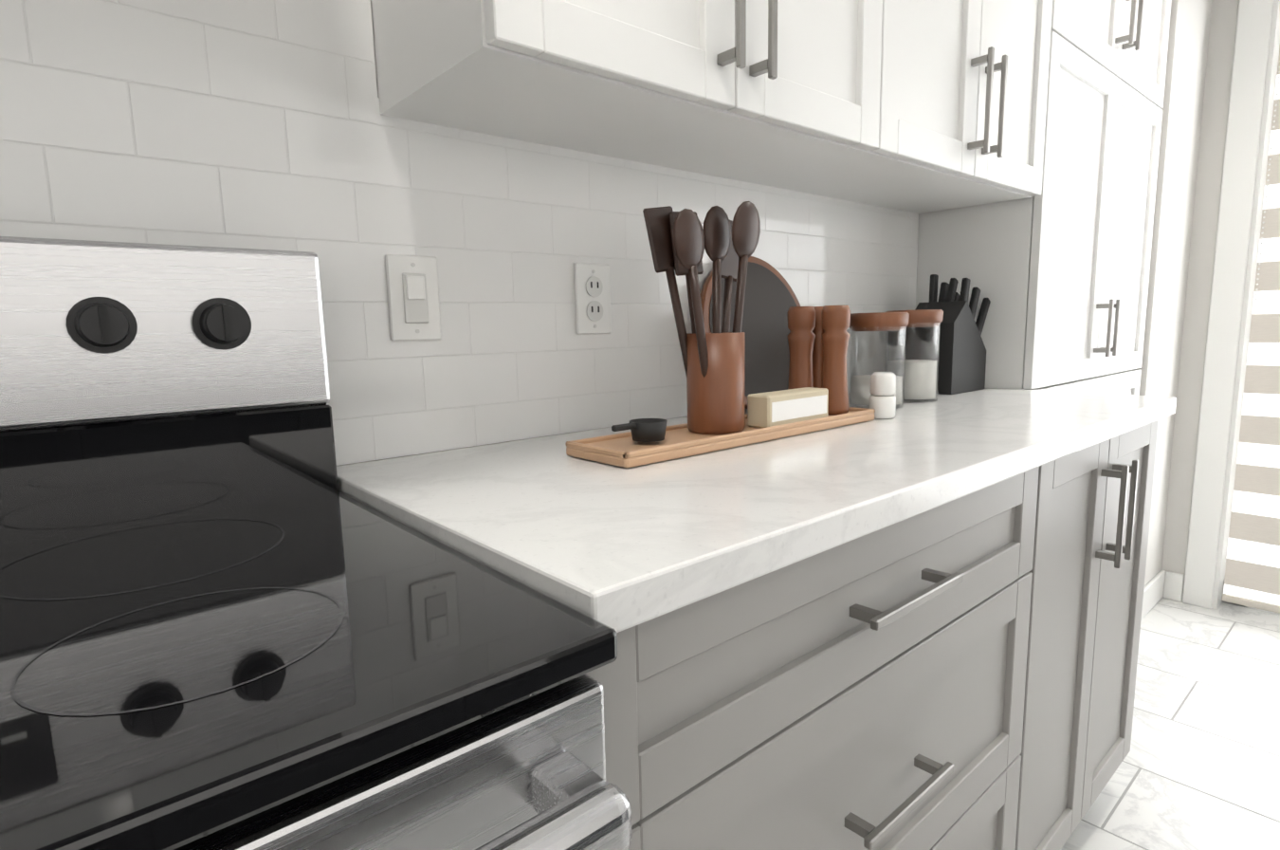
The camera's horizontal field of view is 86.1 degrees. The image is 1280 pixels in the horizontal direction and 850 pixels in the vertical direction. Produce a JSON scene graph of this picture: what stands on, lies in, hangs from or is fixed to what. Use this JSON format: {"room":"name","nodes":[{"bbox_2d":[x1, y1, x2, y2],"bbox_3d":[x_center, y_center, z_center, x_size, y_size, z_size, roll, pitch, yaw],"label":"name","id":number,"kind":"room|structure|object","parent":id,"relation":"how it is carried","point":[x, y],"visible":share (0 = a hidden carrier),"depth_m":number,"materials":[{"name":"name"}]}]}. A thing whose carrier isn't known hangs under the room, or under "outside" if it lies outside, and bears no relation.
{"room":"kitchen","nodes":[
{"label":"kitchen","id":0,"kind":"room"},
{"bbox_2d":[338,5,848,465],"bbox_3d":[-0.702,-0.337,0.710,6.950,2.700,0.165,-8,11,-40],"label":"wall","id":1,"kind":"structure","parent":0,"point":[460,448],"depth_m":1.01,"materials":[{"name":"white paint"}]},
{"bbox_2d":[0,0,918,465],"bbox_3d":[-1.266,-0.491,0.081,5.318,1.349,0.006,-8,11,-40],"label":"tile backsplash","id":2,"kind":"structure","parent":1,"relation":"attached to","point":[246,123],"depth_m":0.92,"materials":[{"name":"white tile"}]},
{"bbox_2d":[384,254,441,341],"bbox_3d":[-0.310,-0.175,0.945,0.072,0.116,0.012,-8,11,-40],"label":"switch plate","id":3,"kind":"object","parent":2,"relation":"attached to","point":[413,297],"visible":1,"depth_m":0.94,"materials":[{"name":"white plastic"}]},
{"bbox_2d":[574,262,611,334],"bbox_3d":[-0.077,-0.211,1.147,0.072,0.116,0.008,-8,11,-40],"label":"electrical outlet","id":4,"kind":"object","parent":2,"relation":"attached to","point":[593,298],"visible":1,"depth_m":1.14,"materials":[{"name":"white plastic"}]},
{"bbox_2d":[370,0,916,189],"bbox_3d":[0.040,-0.901,0.974,0.778,0.939,0.304,-8,11,-40],"label":"upper cabinet","id":5,"kind":"object","parent":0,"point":[781,94],"depth_m":0.91,"materials":[{"name":"white wood"}]},
{"bbox_2d":[787,0,1052,213],"bbox_3d":[0.538,-0.973,1.402,0.778,0.939,0.304,-8,11,-40],"label":"upper cabinet","id":6,"kind":"object","parent":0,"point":[919,106],"depth_m":1.38,"materials":[{"name":"white wood"}]},
{"bbox_2d":[1015,419,1158,849],"bbox_3d":[0.702,0.429,1.519,0.680,0.893,0.603,-8,11,-40],"label":"doors","id":7,"kind":"structure","parent":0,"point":[1092,518],"depth_m":1.27,"materials":[{"name":"grey wood"}]},
{"bbox_2d":[1060,597,1279,849],"bbox_3d":[0.969,1.266,-1.003,7.100,0.060,5.220,-8,11,-40],"label":"floor","id":8,"kind":"structure","parent":0,"point":[1198,768],"depth_m":1.78,"materials":[{"name":"tile"}]},
{"bbox_2d":[0,236,632,849],"bbox_3d":[-0.469,0.459,0.427,0.760,1.194,0.661,-8,11,-40],"label":"range","id":9,"kind":"object","parent":8,"relation":"on","point":[231,617],"visible":1,"depth_m":0.45,"materials":[{"name":"silver metal"}]},
{"bbox_2d":[585,466,1039,849],"bbox_3d":[0.116,0.514,1.016,0.866,0.893,0.603,-8,11,-40],"label":"base cabinet","id":10,"kind":"object","parent":8,"relation":"on","point":[867,691],"visible":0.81,"depth_m":0.73,"materials":[{"name":"grey wood"}]},
{"bbox_2d":[336,387,1176,632],"bbox_3d":[0.362,0.016,1.174,1.553,0.034,0.587,-8,11,-40],"label":"countertop","id":11,"kind":"structure","parent":10,"relation":"on","point":[616,548],"depth_m":0.73,"materials":[{"name":"stone"}]},
{"bbox_2d":[565,406,875,468],"bbox_3d":[0.155,0.007,1.067,0.570,0.020,0.130,-8,11,-40],"label":"wood tray","id":12,"kind":"object","parent":11,"relation":"on","point":[624,449],"visible":0.79,"depth_m":0.95,"materials":[{"name":"brown wood"}]},
{"bbox_2d":[611,418,667,441],"bbox_3d":[-0.002,0.011,0.922,0.088,0.030,0.052,-8,11,-40],"label":"scoop","id":13,"kind":"object","parent":12,"relation":"on","point":[648,429],"visible":0.98,"depth_m":0.91,"materials":[{"name":"black metal"}]},
{"bbox_2d":[642,201,760,434],"bbox_3d":[0.105,-0.155,1.006,0.193,0.330,0.089,-7,10,-33],"label":"utensil crock","id":14,"kind":"object","parent":12,"relation":"on","point":[681,241],"visible":1,"depth_m":0.98,"materials":[{"name":"brown ceramic"}]},
{"bbox_2d":[747,386,828,427],"bbox_3d":[0.237,-0.029,1.091,0.157,0.050,0.045,-8,11,-40],"label":"box","id":15,"kind":"object","parent":12,"relation":"on","point":[771,409],"visible":0.92,"depth_m":1.06,"materials":[{"name":"beige paper"}]},
{"bbox_2d":[786,305,850,415],"bbox_3d":[0.319,-0.114,1.198,0.103,0.185,0.101,-8,11,-40],"label":"pepper mills","id":16,"kind":"object","parent":12,"relation":"on","point":[818,338],"visible":0.81,"depth_m":1.17,"materials":[{"name":"brown wood"}]},
{"bbox_2d":[700,256,800,408],"bbox_3d":[0.234,-0.181,1.368,0.316,0.312,0.087,-8,11,-40],"label":"round cutting board","id":17,"kind":"object","parent":11,"relation":"on","point":[770,298],"visible":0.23,"depth_m":1.37,"materials":[{"name":"brown wood"}]},
{"bbox_2d":[847,311,909,408],"bbox_3d":[0.482,-0.133,1.396,0.118,0.189,0.118,-8,11,-40],"label":"glass jar","id":18,"kind":"object","parent":11,"relation":"on","point":[859,393],"visible":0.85,"depth_m":1.36,"materials":[{"name":"white"}]},
{"bbox_2d":[868,371,895,419],"bbox_3d":[0.436,-0.054,1.232,0.046,0.081,0.046,-8,11,-40],"label":"cups","id":19,"kind":"object","parent":11,"relation":"on","point":[882,402],"visible":0.94,"depth_m":1.21,"materials":[{"name":"white ceramic"}]},
{"bbox_2d":[884,309,943,402],"bbox_3d":[0.592,-0.151,1.490,0.118,0.194,0.118,-8,11,-40],"label":"glass jar","id":20,"kind":"object","parent":11,"relation":"on","point":[920,381],"visible":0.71,"depth_m":1.45,"materials":[{"name":"white"}]},
{"bbox_2d":[905,274,990,394],"bbox_3d":[0.767,-0.227,1.685,0.233,0.282,0.115,-8,11,-40],"label":"knife block","id":21,"kind":"object","parent":11,"relation":"on","point":[961,349],"visible":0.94,"depth_m":1.62,"materials":[{"name":"black wood"}]},
{"bbox_2d":[915,0,1171,395],"bbox_3d":[1.229,-0.382,2.054,0.968,2.323,0.343,-8,11,-40],"label":"pantry","id":22,"kind":"object","parent":8,"relation":"on","point":[1056,272],"visible":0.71,"depth_m":1.81,"materials":[{"name":"white wood"}]},
{"bbox_2d":[1137,0,1212,585],"bbox_3d":[-0.633,-0.305,0.481,6.750,2.700,0.365,-8,11,-40],"label":"wall","id":23,"kind":"structure","parent":0,"point":[1187,54],"depth_m":2.36,"materials":[{"name":"white paint"}]},
{"bbox_2d":[1141,569,1170,618],"bbox_3d":[1.896,0.650,2.563,0.447,0.110,0.015,-8,11,-40],"label":"baseboard","id":24,"kind":"structure","parent":23,"relation":"attached to","point":[1163,584],"depth_m":2.61,"materials":[{"name":"white wood"}]},
{"bbox_2d":[1161,0,1274,600],"bbox_3d":[3.509,-0.470,0.997,0.200,2.700,5.000,-8,11,-40],"label":"wall","id":25,"kind":"structure","parent":0,"point":[1214,123],"depth_m":2.52,"materials":[{"name":"white paint"}]},
{"bbox_2d":[1182,0,1279,608],"bbox_3d":[2.850,-0.393,1.764,0.216,2.360,2.120,-8,11,-40],"label":"window frame","id":26,"kind":"structure","parent":25,"relation":"in","point":[1254,34],"depth_m":2.45,"materials":[{"name":"white wood"}]},
{"bbox_2d":[1221,46,1279,613],"bbox_3d":[2.812,-0.352,1.736,0.088,2.218,1.914,-8,11,-40],"label":"window blind","id":27,"kind":"object","parent":26,"relation":"attached to","point":[1252,578],"visible":1,"depth_m":2.45,"materials":[{"name":"beige fabric"}]},
{"bbox_2d":[1222,44,1279,614],"bbox_3d":[2.880,-0.347,1.796,0.060,2.258,1.916,-8,11,-40],"label":"window","id":28,"kind":"structure","parent":25,"relation":"in","point":[1242,403],"depth_m":2.54,"materials":[{"name":"white"}]}
]}

